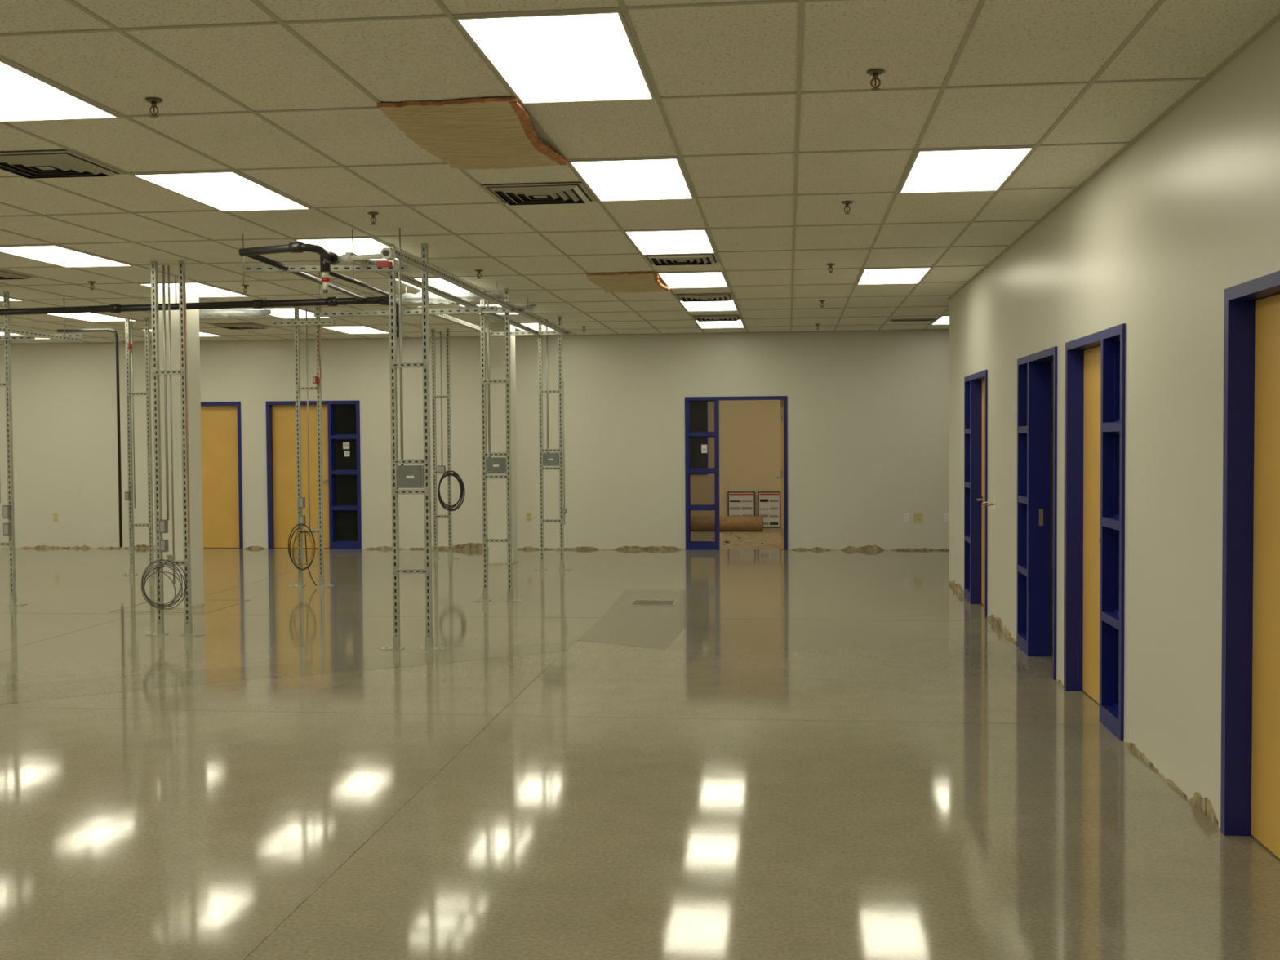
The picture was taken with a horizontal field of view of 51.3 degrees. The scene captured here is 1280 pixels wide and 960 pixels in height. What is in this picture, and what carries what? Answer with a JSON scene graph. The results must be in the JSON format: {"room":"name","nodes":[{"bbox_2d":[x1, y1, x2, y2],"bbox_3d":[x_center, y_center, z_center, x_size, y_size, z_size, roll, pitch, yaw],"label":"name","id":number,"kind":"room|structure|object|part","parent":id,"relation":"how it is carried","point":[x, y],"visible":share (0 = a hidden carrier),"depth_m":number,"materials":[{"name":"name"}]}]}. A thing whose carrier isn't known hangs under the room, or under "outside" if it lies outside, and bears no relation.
{"room":"empty office space","nodes":[
{"label":"empty office space","id":0,"kind":"room"},
{"bbox_2d":[235,404,357,527],"bbox_3d":[-5.900,-0.670,24.437,10.900,3.081,0.100,0,2,6],"label":"wall","id":1,"kind":"structure","parent":0,"point":[346,491],"depth_m":24.34,"materials":[{"name":"paint"}]},
{"bbox_2d":[0,329,949,550],"bbox_3d":[-2.383,-0.534,19.392,19.000,3.081,0.125,0,2,6],"label":"wall","id":2,"kind":"structure","parent":0,"point":[868,411],"depth_m":19.18,"materials":[{"name":"paint"}]},
{"bbox_2d":[53,513,57,520],"bbox_3d":[-8.804,0.560,20.069,0.075,0.120,0.010,0,2,6],"label":"wall outlet","id":3,"kind":"object","parent":2,"relation":"attached to","point":[55,515],"visible":1,"depth_m":20.07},
{"bbox_2d":[200,405,239,547],"bbox_3d":[-6.380,-0.049,19.894,0.894,2.119,0.044,0,2,6],"label":"leaf","id":4,"kind":"object","parent":2,"relation":"attached to","point":[219,424],"visible":0.64,"depth_m":19.86,"materials":[{"name":"brown wood"}]},
{"bbox_2d":[200,401,243,548],"bbox_3d":[-6.385,-0.070,19.849,1.000,2.180,0.157,0,2,6],"label":"frame","id":5,"kind":"object","parent":2,"relation":"attached to","point":[202,403],"visible":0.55,"depth_m":19.72,"materials":[{"name":"blue metal"}]},
{"bbox_2d":[271,404,329,547],"bbox_3d":[-5.004,-0.054,19.742,0.884,2.119,0.044,0,2,6],"label":"leaf","id":6,"kind":"object","parent":2,"relation":"attached to","point":[283,416],"visible":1,"depth_m":19.73,"materials":[{"name":"brown wood"}]},
{"bbox_2d":[266,400,361,549],"bbox_3d":[-4.795,-0.075,19.673,1.420,2.180,0.157,0,2,6],"label":"frame","id":7,"kind":"object","parent":2,"relation":"attached to","point":[332,472],"visible":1,"depth_m":19.58,"materials":[{"name":"blue metal"}]},
{"bbox_2d":[316,479,328,483],"bbox_3d":[-4.681,0.015,19.654,0.150,0.060,0.063,0,2,6],"label":"door handle","id":8,"kind":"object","parent":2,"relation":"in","point":[326,481],"depth_m":19.67,"materials":[{"name":"silver metal"}]},
{"bbox_2d":[0,542,949,550],"bbox_3d":[-2.380,0.962,19.372,19.000,0.092,0.010,0,2,6],"label":"baseboard","id":9,"kind":"structure","parent":2,"relation":"attached to","point":[469,545],"depth_m":19.29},
{"bbox_2d":[526,512,531,520],"bbox_3d":[-1.608,0.535,19.272,0.075,0.120,0.010,0,2,6],"label":"wall outlet","id":10,"kind":"object","parent":2,"relation":"attached to","point":[528,514],"visible":1,"depth_m":19.27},
{"bbox_2d":[684,395,787,550],"bbox_3d":[1.373,-0.097,18.991,1.449,2.180,0.157,0,2,6],"label":"frame","id":11,"kind":"object","parent":2,"relation":"attached to","point":[690,545],"visible":1,"depth_m":18.97,"materials":[{"name":"blue metal"}]},
{"bbox_2d":[689,401,707,474],"bbox_3d":[1.000,-0.776,23.603,0.400,1.350,0.034,0,2,6],"label":"window","id":12,"kind":"structure","parent":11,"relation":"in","point":[698,410],"depth_m":23.59,"materials":[{"name":"black glass"}]},
{"bbox_2d":[780,400,784,548],"bbox_3d":[2.078,-0.094,19.454,0.043,2.119,0.900,0,2,6],"label":"leaf","id":13,"kind":"object","parent":11,"relation":"attached to","point":[781,401],"visible":0.86,"depth_m":19.01,"materials":[{"name":"brown wood"}]},
{"bbox_2d":[903,513,909,521],"bbox_3d":[3.740,0.527,18.681,0.075,0.120,0.010,0,2,6],"label":"wall outlet","id":14,"kind":"object","parent":2,"relation":"attached to","point":[906,516],"visible":1,"depth_m":18.68,"materials":[{"name":"plastic"}]},
{"bbox_2d":[913,512,923,522],"bbox_3d":[3.899,0.526,18.663,0.125,0.130,0.010,0,2,6],"label":"wall outlet","id":15,"kind":"object","parent":2,"relation":"attached to","point":[917,517],"visible":1,"depth_m":18.66,"materials":[{"name":"beige plastic"}]},
{"bbox_2d":[943,513,949,521],"bbox_3d":[4.287,0.525,18.620,0.075,0.120,0.010,0,2,6],"label":"wall outlet","id":16,"kind":"object","parent":2,"relation":"attached to","point":[946,516],"visible":0.95,"depth_m":18.62,"materials":[{"name":"plastic"}]},
{"bbox_2d":[0,527,1279,959],"bbox_3d":[-3.384,1.363,10.284,19.200,0.122,27.800,0,2,6],"label":"floor","id":17,"kind":"structure","parent":0,"point":[136,831],"depth_m":6.33,"materials":[{"name":"concrete"}]},
{"bbox_2d":[0,291,26,604],"bbox_3d":[-6.333,-0.306,13.123,0.495,3.079,0.108,0,2,6],"label":"tower","id":18,"kind":"object","parent":17,"relation":"on","point":[8,513],"visible":0.96,"depth_m":13.11,"materials":[{"name":"metal"}]},
{"bbox_2d":[120,317,155,575],"bbox_3d":[-5.991,-0.398,15.941,0.485,3.079,0.108,0,2,6],"label":"tower","id":19,"kind":"object","parent":17,"relation":"on","point":[128,495],"visible":0.98,"depth_m":15.94,"materials":[{"name":"metal"}]},
{"bbox_2d":[141,260,204,635],"bbox_3d":[-3.872,-0.255,10.951,0.484,3.079,0.166,0,2,6],"label":"tower","id":20,"kind":"object","parent":17,"relation":"on","point":[161,526],"depth_m":10.98,"materials":[{"name":"metal"}]},
{"bbox_3d":[-3.914,0.845,10.950,0.392,0.444,0.084,0,2,6],"label":"cable coil","id":21,"kind":"part","parent":20,"relation":"part of","materials":[{"name":"black rubber"}]},
{"bbox_2d":[158,286,204,608],"bbox_3d":[-4.467,-0.314,12.916,0.318,3.081,0.318,0,2,6],"label":"square column","id":22,"kind":"structure","parent":17,"relation":"on","point":[192,295],"depth_m":12.79,"materials":[{"name":"paint"}]},
{"bbox_2d":[288,305,333,586],"bbox_3d":[-3.641,-0.371,14.568,0.480,3.079,0.222,0,2,6],"label":"tower","id":23,"kind":"object","parent":17,"relation":"on","point":[317,380],"depth_m":14.62,"materials":[{"name":"metal"}]},
{"bbox_3d":[-3.674,0.815,14.589,0.358,0.675,0.103,0,2,19],"label":"cable coil","id":24,"kind":"part","parent":23,"relation":"part of","materials":[{"name":"black rubber"}]},
{"bbox_3d":[-3.680,0.742,14.546,0.260,0.446,0.051,0,2,6],"label":"cable coil","id":25,"kind":"part","parent":23,"relation":"part of","materials":[{"name":"black rubber"}]},
{"bbox_2d":[379,244,446,650],"bbox_3d":[-1.747,-0.244,10.151,0.495,3.079,0.090,0,2,6],"label":"tower","id":26,"kind":"object","parent":17,"relation":"on","point":[402,476],"visible":0.98,"depth_m":10.14,"materials":[{"name":"metal"}]},
{"bbox_2d":[431,328,465,559],"bbox_3d":[-2.608,-0.481,17.812,0.540,3.079,0.142,0,2,6],"label":"tower","id":27,"kind":"object","parent":17,"relation":"on","point":[441,468],"depth_m":17.82,"materials":[{"name":"metal"}]},
{"bbox_3d":[-2.522,0.145,17.785,0.368,0.544,0.065,0,2,6],"label":"cable coil","id":28,"kind":"part","parent":27,"relation":"part of","materials":[{"name":"black rubber"}]},
{"bbox_2d":[473,288,522,601],"bbox_3d":[-1.419,-0.342,13.161,0.485,3.079,0.090,0,2,6],"label":"tower","id":29,"kind":"object","parent":17,"relation":"on","point":[490,464],"visible":0.97,"depth_m":13.15,"materials":[{"name":"metal"}]},
{"bbox_2d":[486,322,517,564],"bbox_3d":[-1.781,-0.468,17.194,0.318,3.081,0.318,0,2,6],"label":"square column","id":30,"kind":"structure","parent":17,"relation":"on","point":[497,495],"depth_m":17.05,"materials":[{"name":"paint"}]},
{"bbox_2d":[0,549,1075,959],"bbox_3d":[-3.910,1.403,7.236,16.297,0.001,19.946,-2,2,-36],"label":"joint","id":31,"kind":"object","parent":17,"relation":"on","point":[432,777],"visible":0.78,"depth_m":7.48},
{"bbox_2d":[532,316,572,570],"bbox_3d":[-1.082,-0.441,16.211,0.485,3.079,0.090,0,2,6],"label":"tower","id":32,"kind":"object","parent":17,"relation":"on","point":[547,459],"visible":0.99,"depth_m":16.19,"materials":[{"name":"metal"}]},
{"bbox_2d":[627,600,678,605],"bbox_3d":[0.133,1.191,12.934,0.450,0.004,0.450,0,2,6],"label":"access cover","id":33,"kind":"object","parent":17,"relation":"on","point":[634,602],"visible":1,"depth_m":12.91,"materials":[{"name":"grey metal"}]},
{"bbox_2d":[690,515,763,531],"bbox_3d":[1.256,0.746,22.735,1.691,0.256,0.256,0,2,10],"label":"roll","id":34,"kind":"object","parent":17,"relation":"on","point":[698,523],"visible":0.79,"depth_m":22.59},
{"bbox_2d":[712,533,763,545],"bbox_3d":[1.530,0.925,20.871,0.829,0.016,2.412,0,2,6],"label":"scrap","id":35,"kind":"object","parent":17,"relation":"on","point":[731,533],"visible":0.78,"depth_m":21.02,"materials":[{"name":"black"}]},
{"bbox_2d":[727,491,755,516],"bbox_3d":[1.792,0.524,23.533,0.480,0.636,0.023,0,2,6],"label":"notice board","id":36,"kind":"object","parent":17,"relation":"on","point":[740,503],"visible":0.65,"depth_m":23.52,"materials":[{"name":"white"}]},
{"bbox_2d":[757,491,780,527],"bbox_3d":[2.279,0.523,23.480,0.400,0.636,0.023,0,2,6],"label":"notice board","id":37,"kind":"object","parent":17,"relation":"on","point":[768,502],"visible":0.91,"depth_m":23.47,"materials":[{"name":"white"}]},
{"bbox_2d":[0,0,1279,343],"bbox_3d":[-3.407,-1.838,10.182,19.200,0.116,27.800,0,2,6],"label":"ceiling","id":38,"kind":"structure","parent":0,"point":[735,49],"depth_m":6.56,"materials":[{"name":"tile"}]},
{"bbox_2d":[0,296,24,301],"bbox_3d":[-6.760,-1.848,13.293,0.588,0.009,1.198,0,2,6],"label":"ceiling light panel","id":39,"kind":"object","parent":38,"relation":"in","point":[1,297],"depth_m":13.79,"materials":[{"name":"white plastic"}]},
{"bbox_2d":[0,269,36,279],"bbox_3d":[-5.720,-1.791,11.647,0.596,0.024,0.596,0,2,6],"label":"ceiling vent","id":40,"kind":"object","parent":38,"relation":"in","point":[4,274],"visible":1,"depth_m":11.71,"materials":[{"name":"metal"}]},
{"bbox_2d":[0,58,120,122],"bbox_3d":[-2.717,-1.628,5.489,0.588,0.009,1.198,0,2,6],"label":"ceiling light panel","id":41,"kind":"object","parent":38,"relation":"in","point":[24,96],"depth_m":5.77,"materials":[{"name":"white plastic"}]},
{"bbox_2d":[0,150,127,178],"bbox_3d":[-3.152,-1.664,7.069,0.596,0.024,0.596,0,2,6],"label":"ceiling vent","id":42,"kind":"object","parent":38,"relation":"in","point":[66,163],"visible":1,"depth_m":7.04,"materials":[{"name":"metal"}]},
{"bbox_2d":[0,244,133,267],"bbox_3d":[-4.604,-1.777,10.602,0.588,0.009,1.198,0,2,6],"label":"ceiling light panel","id":43,"kind":"object","parent":38,"relation":"in","point":[55,255],"depth_m":10.56,"materials":[{"name":"white plastic"}]},
{"bbox_2d":[88,281,96,289],"bbox_3d":[-5.070,-1.796,12.330,0.072,0.072,0.072,0,2,6],"label":"sprinkler","id":44,"kind":"object","parent":38,"relation":"attached to","point":[91,282],"visible":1,"depth_m":12.32,"materials":[{"name":"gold metal"}]},
{"bbox_2d":[48,312,137,321],"bbox_3d":[-6.492,-1.926,15.715,0.588,0.009,1.198,0,2,6],"label":"ceiling light panel","id":45,"kind":"object","parent":38,"relation":"in","point":[91,317],"depth_m":15.76,"materials":[{"name":"white plastic"}]},
{"bbox_2d":[145,97,162,118],"bbox_3d":[-2.104,-1.608,5.767,0.072,0.072,0.072,0,2,6],"label":"sprinkler","id":46,"kind":"object","parent":38,"relation":"attached to","point":[153,101],"visible":1,"depth_m":5.76,"materials":[{"name":"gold metal"}]},
{"bbox_2d":[141,328,222,336],"bbox_3d":[-6.224,-2.005,18.137,0.588,0.009,1.198,0,2,6],"label":"ceiling light panel","id":47,"kind":"object","parent":38,"relation":"in","point":[201,334],"depth_m":18.42,"materials":[{"name":"white plastic"}]},
{"bbox_2d":[137,282,249,297],"bbox_3d":[-4.337,-1.856,13.024,0.588,0.009,1.198,0,2,6],"label":"ceiling light panel","id":48,"kind":"object","parent":38,"relation":"in","point":[204,290],"depth_m":13.02,"materials":[{"name":"white plastic"}]},
{"bbox_2d":[131,170,311,211],"bbox_3d":[-2.449,-1.707,7.911,0.588,0.009,1.198,0,2,6],"label":"ceiling light panel","id":49,"kind":"object","parent":38,"relation":"in","point":[228,190],"depth_m":7.84,"materials":[{"name":"white plastic"}]},
{"bbox_2d":[199,297,271,315],"bbox_3d":[-4.238,-1.773,13.800,0.965,0.223,0.150,0,2,6],"label":"pipe","id":50,"kind":"object","parent":38,"relation":"attached to","point":[249,312],"visible":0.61,"depth_m":13.78,"materials":[{"name":"white"}]},
{"bbox_2d":[208,323,271,328],"bbox_3d":[-5.116,-1.968,17.101,0.596,0.024,0.596,0,2,6],"label":"ceiling vent","id":51,"kind":"object","parent":38,"relation":"in","point":[237,326],"visible":1,"depth_m":16.98,"materials":[{"name":"metal"}]},
{"bbox_2d":[241,284,248,293],"bbox_3d":[-3.754,-1.816,12.677,0.072,0.072,0.072,0,2,6],"label":"sprinkler","id":52,"kind":"object","parent":38,"relation":"attached to","point":[244,286],"visible":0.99,"depth_m":12.67,"materials":[{"name":"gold metal"}]},
{"bbox_2d":[0,227,570,546],"bbox_3d":[-4.207,-0.482,12.695,6.058,2.728,7.679,0,2,6],"label":"pipes","id":53,"kind":"object","parent":38,"relation":"hanging from","point":[327,258],"visible":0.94,"depth_m":11.54,"materials":[{"name":"metal"}]},
{"bbox_2d":[244,307,331,318],"bbox_3d":[-4.069,-1.935,15.447,0.588,0.009,1.198,0,2,6],"label":"ceiling light panel","id":54,"kind":"object","parent":38,"relation":"in","point":[283,313],"depth_m":15.43,"materials":[{"name":"white plastic"}]},
{"bbox_2d":[320,325,389,333],"bbox_3d":[-3.801,-2.014,17.869,0.588,0.009,1.198,0,2,6],"label":"ceiling light panel","id":55,"kind":"object","parent":38,"relation":"in","point":[346,329],"depth_m":17.82,"materials":[{"name":"white plastic"}]},
{"bbox_2d":[293,237,417,260],"bbox_3d":[-2.181,-1.786,10.334,0.588,0.009,1.198,0,2,6],"label":"ceiling light panel","id":56,"kind":"object","parent":38,"relation":"in","point":[362,246],"depth_m":10.07,"materials":[{"name":"white plastic"}]},
{"bbox_2d":[367,212,378,225],"bbox_3d":[-1.740,-1.704,8.693,0.072,0.072,0.072,0,2,6],"label":"sprinkler","id":57,"kind":"object","parent":38,"relation":"attached to","point":[372,214],"visible":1,"depth_m":8.69,"materials":[{"name":"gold metal"}]},
{"bbox_2d":[395,276,479,293],"bbox_3d":[-1.913,-1.864,12.756,0.588,0.009,1.198,0,2,6],"label":"ceiling light panel","id":58,"kind":"object","parent":38,"relation":"in","point":[437,282],"depth_m":12.75,"materials":[{"name":"white plastic"}]},
{"bbox_2d":[401,282,502,300],"bbox_3d":[-1.784,-1.763,12.625,1.088,0.202,0.131,0,2,6],"label":"pipe","id":59,"kind":"object","parent":38,"relation":"attached to","point":[406,297],"visible":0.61,"depth_m":12.62,"materials":[{"name":"white"}]},
{"bbox_2d":[377,96,567,169],"bbox_3d":[-0.780,-1.644,6.475,0.664,0.068,1.406,0,2,6],"label":"insulation batt","id":60,"kind":"object","parent":38,"relation":"attached to","point":[493,132],"visible":1,"depth_m":6.19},
{"bbox_2d":[475,270,483,279],"bbox_3d":[-1.411,-1.801,11.674,0.072,0.072,0.072,0,2,6],"label":"sprinkler","id":61,"kind":"object","parent":38,"relation":"attached to","point":[477,271],"visible":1,"depth_m":11.67,"materials":[{"name":"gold metal"}]},
{"bbox_2d":[457,303,531,315],"bbox_3d":[-1.645,-1.943,15.178,0.588,0.009,1.198,0,2,6],"label":"ceiling light panel","id":62,"kind":"object","parent":38,"relation":"in","point":[490,304],"depth_m":14.75,"materials":[{"name":"white plastic"}]},
{"bbox_2d":[462,297,533,310],"bbox_3d":[-1.527,-1.824,14.000,0.913,0.172,0.119,0,2,6],"label":"pipe","id":63,"kind":"object","parent":38,"relation":"attached to","point":[526,308],"visible":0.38,"depth_m":13.96,"materials":[{"name":"white"}]},
{"bbox_2d":[480,182,596,205],"bbox_3d":[-0.598,-1.711,8.013,0.596,0.024,0.596,0,2,6],"label":"ceiling vent","id":64,"kind":"object","parent":38,"relation":"in","point":[562,193],"visible":1,"depth_m":7.95,"materials":[{"name":"metal"}]},
{"bbox_2d":[515,322,564,331],"bbox_3d":[-1.377,-2.022,17.601,0.588,0.009,1.198,0,2,6],"label":"ceiling light panel","id":65,"kind":"object","parent":38,"relation":"in","point":[534,326],"depth_m":17.58,"materials":[{"name":"white plastic"}]},
{"bbox_2d":[453,9,654,103],"bbox_3d":[-0.293,-1.636,5.221,0.588,0.009,1.198,0,2,6],"label":"ceiling light panel","id":66,"kind":"object","parent":38,"relation":"in","point":[582,56],"depth_m":5.12,"materials":[{"name":"white plastic"}]},
{"bbox_2d":[586,271,670,293],"bbox_3d":[-0.100,-1.845,12.585,0.681,0.064,1.441,0,2,6],"label":"insulation batt","id":67,"kind":"object","parent":38,"relation":"attached to","point":[640,282],"visible":1,"depth_m":12.25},
{"bbox_2d":[568,157,693,201],"bbox_3d":[-0.025,-1.715,7.643,0.588,0.009,1.198,0,2,6],"label":"ceiling light panel","id":68,"kind":"object","parent":38,"relation":"in","point":[661,178],"depth_m":7.57,"materials":[{"name":"white plastic"}]},
{"bbox_2d":[0,0,1279,344],"bbox_3d":[-3.661,-1.702,7.878,19.000,0.010,22.957,0,2,6],"label":"grid","id":69,"kind":"object","parent":38,"relation":"attached to","point":[623,7],"visible":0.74,"depth_m":7.07,"materials":[{"name":"beige metal"}]},
{"bbox_2d":[623,229,715,254],"bbox_3d":[0.243,-1.794,10.065,0.588,0.009,1.198,0,2,6],"label":"ceiling light panel","id":70,"kind":"object","parent":38,"relation":"in","point":[678,241],"depth_m":10.02,"materials":[{"name":"white plastic"}]},
{"bbox_2d":[641,253,719,266],"bbox_3d":[0.343,-1.812,10.976,0.596,0.024,0.596,0,2,6],"label":"ceiling vent","id":71,"kind":"object","parent":38,"relation":"in","point":[701,258],"visible":1,"depth_m":10.92,"materials":[{"name":"metal"}]},
{"bbox_2d":[657,271,728,288],"bbox_3d":[0.511,-1.873,12.488,0.588,0.009,1.198,0,2,6],"label":"ceiling light panel","id":72,"kind":"object","parent":38,"relation":"in","point":[687,279],"depth_m":12.43,"materials":[{"name":"white plastic"}]},
{"bbox_2d":[674,293,733,302],"bbox_3d":[0.678,-1.911,14.006,0.596,0.024,0.596,0,2,6],"label":"ceiling vent","id":73,"kind":"object","parent":38,"relation":"in","point":[694,297],"visible":1,"depth_m":13.93,"materials":[{"name":"metal"}]},
{"bbox_2d":[679,299,737,311],"bbox_3d":[0.778,-1.952,14.910,0.588,0.009,1.198,0,2,6],"label":"ceiling light panel","id":74,"kind":"object","parent":38,"relation":"in","point":[730,305],"depth_m":14.98,"materials":[{"name":"white plastic"}]},
{"bbox_2d":[690,315,742,321],"bbox_3d":[0.947,-1.990,16.430,0.596,0.024,0.596,0,2,6],"label":"ceiling vent","id":75,"kind":"object","parent":38,"relation":"in","point":[717,317],"visible":1,"depth_m":16.32,"materials":[{"name":"metal"}]},
{"bbox_2d":[695,320,744,328],"bbox_3d":[1.046,-2.030,17.332,0.588,0.009,1.198,0,2,6],"label":"ceiling light panel","id":76,"kind":"object","parent":38,"relation":"in","point":[725,324],"depth_m":17.41,"materials":[{"name":"white plastic"}]},
{"bbox_2d":[826,263,834,273],"bbox_3d":[1.637,-1.815,11.437,0.072,0.072,0.072,0,2,6],"label":"sprinkler","id":77,"kind":"object","parent":38,"relation":"attached to","point":[830,265],"visible":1,"depth_m":11.43,"materials":[{"name":"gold metal"}]},
{"bbox_2d":[841,201,853,214],"bbox_3d":[1.307,-1.716,8.406,0.072,0.072,0.072,0,2,6],"label":"sprinkler","id":78,"kind":"object","parent":38,"relation":"attached to","point":[846,203],"visible":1,"depth_m":8.40,"materials":[{"name":"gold metal"}]},
{"bbox_2d":[866,69,884,90],"bbox_3d":[0.954,-1.618,5.398,0.072,0.072,0.072,0,2,6],"label":"sprinkler","id":79,"kind":"object","parent":38,"relation":"attached to","point":[874,73],"visible":1,"depth_m":5.39,"materials":[{"name":"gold metal"}]},
{"bbox_2d":[857,266,932,284],"bbox_3d":[2.328,-1.879,12.287,0.588,0.009,1.198,0,2,6],"label":"ceiling light panel","id":80,"kind":"object","parent":38,"relation":"in","point":[885,275],"depth_m":12.23,"materials":[{"name":"white plastic"}]},
{"bbox_2d":[888,319,937,321],"bbox_3d":[3.481,-2.033,16.963,0.600,0.008,0.240,0,2,6],"label":"ceiling vent","id":81,"kind":"object","parent":38,"relation":"in","point":[893,320],"visible":1,"depth_m":16.93,"materials":[{"name":"metal"}]},
{"bbox_2d":[930,315,949,324],"bbox_3d":[4.076,-2.041,16.997,0.588,0.009,1.198,0,2,6],"label":"ceiling light panel","id":82,"kind":"object","parent":38,"relation":"in","point":[941,320],"depth_m":17.14,"materials":[{"name":"white plastic"}]},
{"bbox_2d":[898,146,1035,193],"bbox_3d":[1.793,-1.721,7.442,0.588,0.009,1.198,0,2,6],"label":"ceiling light panel","id":83,"kind":"object","parent":38,"relation":"in","point":[986,169],"depth_m":7.37,"materials":[{"name":"white plastic"}]},
{"bbox_2d":[689,400,784,527],"bbox_3d":[1.655,-0.624,21.329,4.800,3.081,4.618,0,2,6],"label":"wall","id":84,"kind":"structure","parent":0,"point":[749,430],"depth_m":23.54,"materials":[{"name":"beige paint"}]},
{"bbox_2d":[1050,361,1053,631],"bbox_3d":[4.646,-0.309,10.750,3.128,3.081,0.100,0,2,6],"label":"wall partition","id":85,"kind":"structure","parent":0,"point":[1051,362],"depth_m":10.86,"materials":[{"name":"paint"}]},
{"bbox_2d":[949,19,1279,824],"bbox_3d":[2.390,-0.115,5.148,0.125,3.081,18.760,0,2,6],"label":"wall","id":86,"kind":"structure","parent":0,"point":[1188,213],"depth_m":6.35,"materials":[{"name":"paint"}]},
{"bbox_2d":[964,369,987,617],"bbox_3d":[3.196,0.099,12.419,0.157,2.180,1.430,0,2,6],"label":"frame","id":87,"kind":"object","parent":86,"relation":"attached to","point":[972,383],"visible":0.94,"depth_m":12.66,"materials":[{"name":"blue metal"}]},
{"bbox_2d":[981,379,984,605],"bbox_3d":[3.216,0.129,12.201,0.044,2.119,0.894,0,2,6],"label":"leaf","id":88,"kind":"object","parent":86,"relation":"attached to","point":[983,380],"visible":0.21,"depth_m":12.55,"materials":[{"name":"brown wood"}]},
{"bbox_2d":[975,496,982,502],"bbox_3d":[3.200,0.185,12.542,0.063,0.060,0.150,0,2,6],"label":"door handle","id":89,"kind":"object","parent":88,"relation":"attached to","point":[981,498],"depth_m":12.56,"materials":[{"name":"silver metal"}]},
{"bbox_2d":[982,498,995,510],"bbox_3d":[2.945,0.207,11.276,0.122,0.100,0.103,0,2,6],"label":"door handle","id":90,"kind":"object","parent":88,"relation":"attached to","point":[994,503],"visible":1,"depth_m":11.28,"materials":[{"name":"metal"}]},
{"bbox_2d":[1016,346,1057,679],"bbox_3d":[2.862,0.197,9.399,0.157,2.180,1.430,0,2,6],"label":"frame","id":91,"kind":"object","parent":86,"relation":"attached to","point":[1033,371],"visible":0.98,"depth_m":9.64,"materials":[{"name":"blue metal"}]},
{"bbox_2d":[1039,509,1043,525],"bbox_3d":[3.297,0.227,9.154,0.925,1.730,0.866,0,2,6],"label":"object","id":92,"kind":"structure","parent":86,"relation":"in","point":[1041,511],"depth_m":9.63,"materials":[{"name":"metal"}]},
{"bbox_2d":[948,580,1220,828],"bbox_3d":[2.858,1.222,9.951,0.010,0.097,9.200,0,2,6],"label":"baseboard","id":93,"kind":"structure","parent":86,"relation":"attached to","point":[1204,806],"depth_m":6.21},
{"bbox_2d":[1082,345,1101,704],"bbox_3d":[2.736,0.270,7.860,0.044,2.119,0.894,0,2,6],"label":"leaf","id":94,"kind":"object","parent":86,"relation":"attached to","point":[1091,414],"visible":0.43,"depth_m":8.07,"materials":[{"name":"brown wood"}]},
{"bbox_2d":[1064,323,1125,741],"bbox_3d":[2.668,0.254,7.650,0.157,2.180,1.430,0,2,6],"label":"frame","id":95,"kind":"object","parent":86,"relation":"attached to","point":[1112,340],"visible":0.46,"depth_m":7.38,"materials":[{"name":"blue metal"}]},
{"bbox_2d":[1220,270,1279,835],"bbox_3d":[2.333,0.353,4.620,0.157,2.180,1.430,0,2,6],"label":"frame","id":96,"kind":"object","parent":86,"relation":"attached to","point":[1239,314],"visible":0.79,"depth_m":5.29,"materials":[{"name":"blue metal"}]},
{"bbox_2d":[1251,293,1279,858],"bbox_3d":[2.401,0.368,4.830,0.044,2.119,0.894,0,2,6],"label":"leaf","id":97,"kind":"object","parent":86,"relation":"attached to","point":[1265,753],"visible":1,"depth_m":5.13,"materials":[{"name":"brown wood"}]},
{"bbox_3d":[-4.328,-0.105,19.623,0.370,2.015,0.006,0,2,6],"label":"glass","id":98,"kind":"object","parent":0,"visible":0},
{"bbox_2d":[342,442,349,456],"bbox_3d":[-4.321,-0.452,19.605,0.100,0.210,0.004,0,2,6],"label":"paper","id":99,"kind":"object","parent":98,"relation":"attached to","point":[345,445],"visible":1,"depth_m":19.61,"materials":[{"name":"grey paper"}]},
{"bbox_3d":[0.891,-0.123,19.045,0.370,2.015,0.006,0,2,6],"label":"glass","id":100,"kind":"object","parent":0,"visible":0},
{"bbox_2d":[701,444,706,453],"bbox_3d":[0.917,-0.445,19.026,0.080,0.120,0.004,0,2,6],"label":"paper","id":101,"kind":"object","parent":100,"relation":"attached to","point":[704,447],"visible":1,"depth_m":19.02,"materials":[{"name":"grey paper"}]}
]}

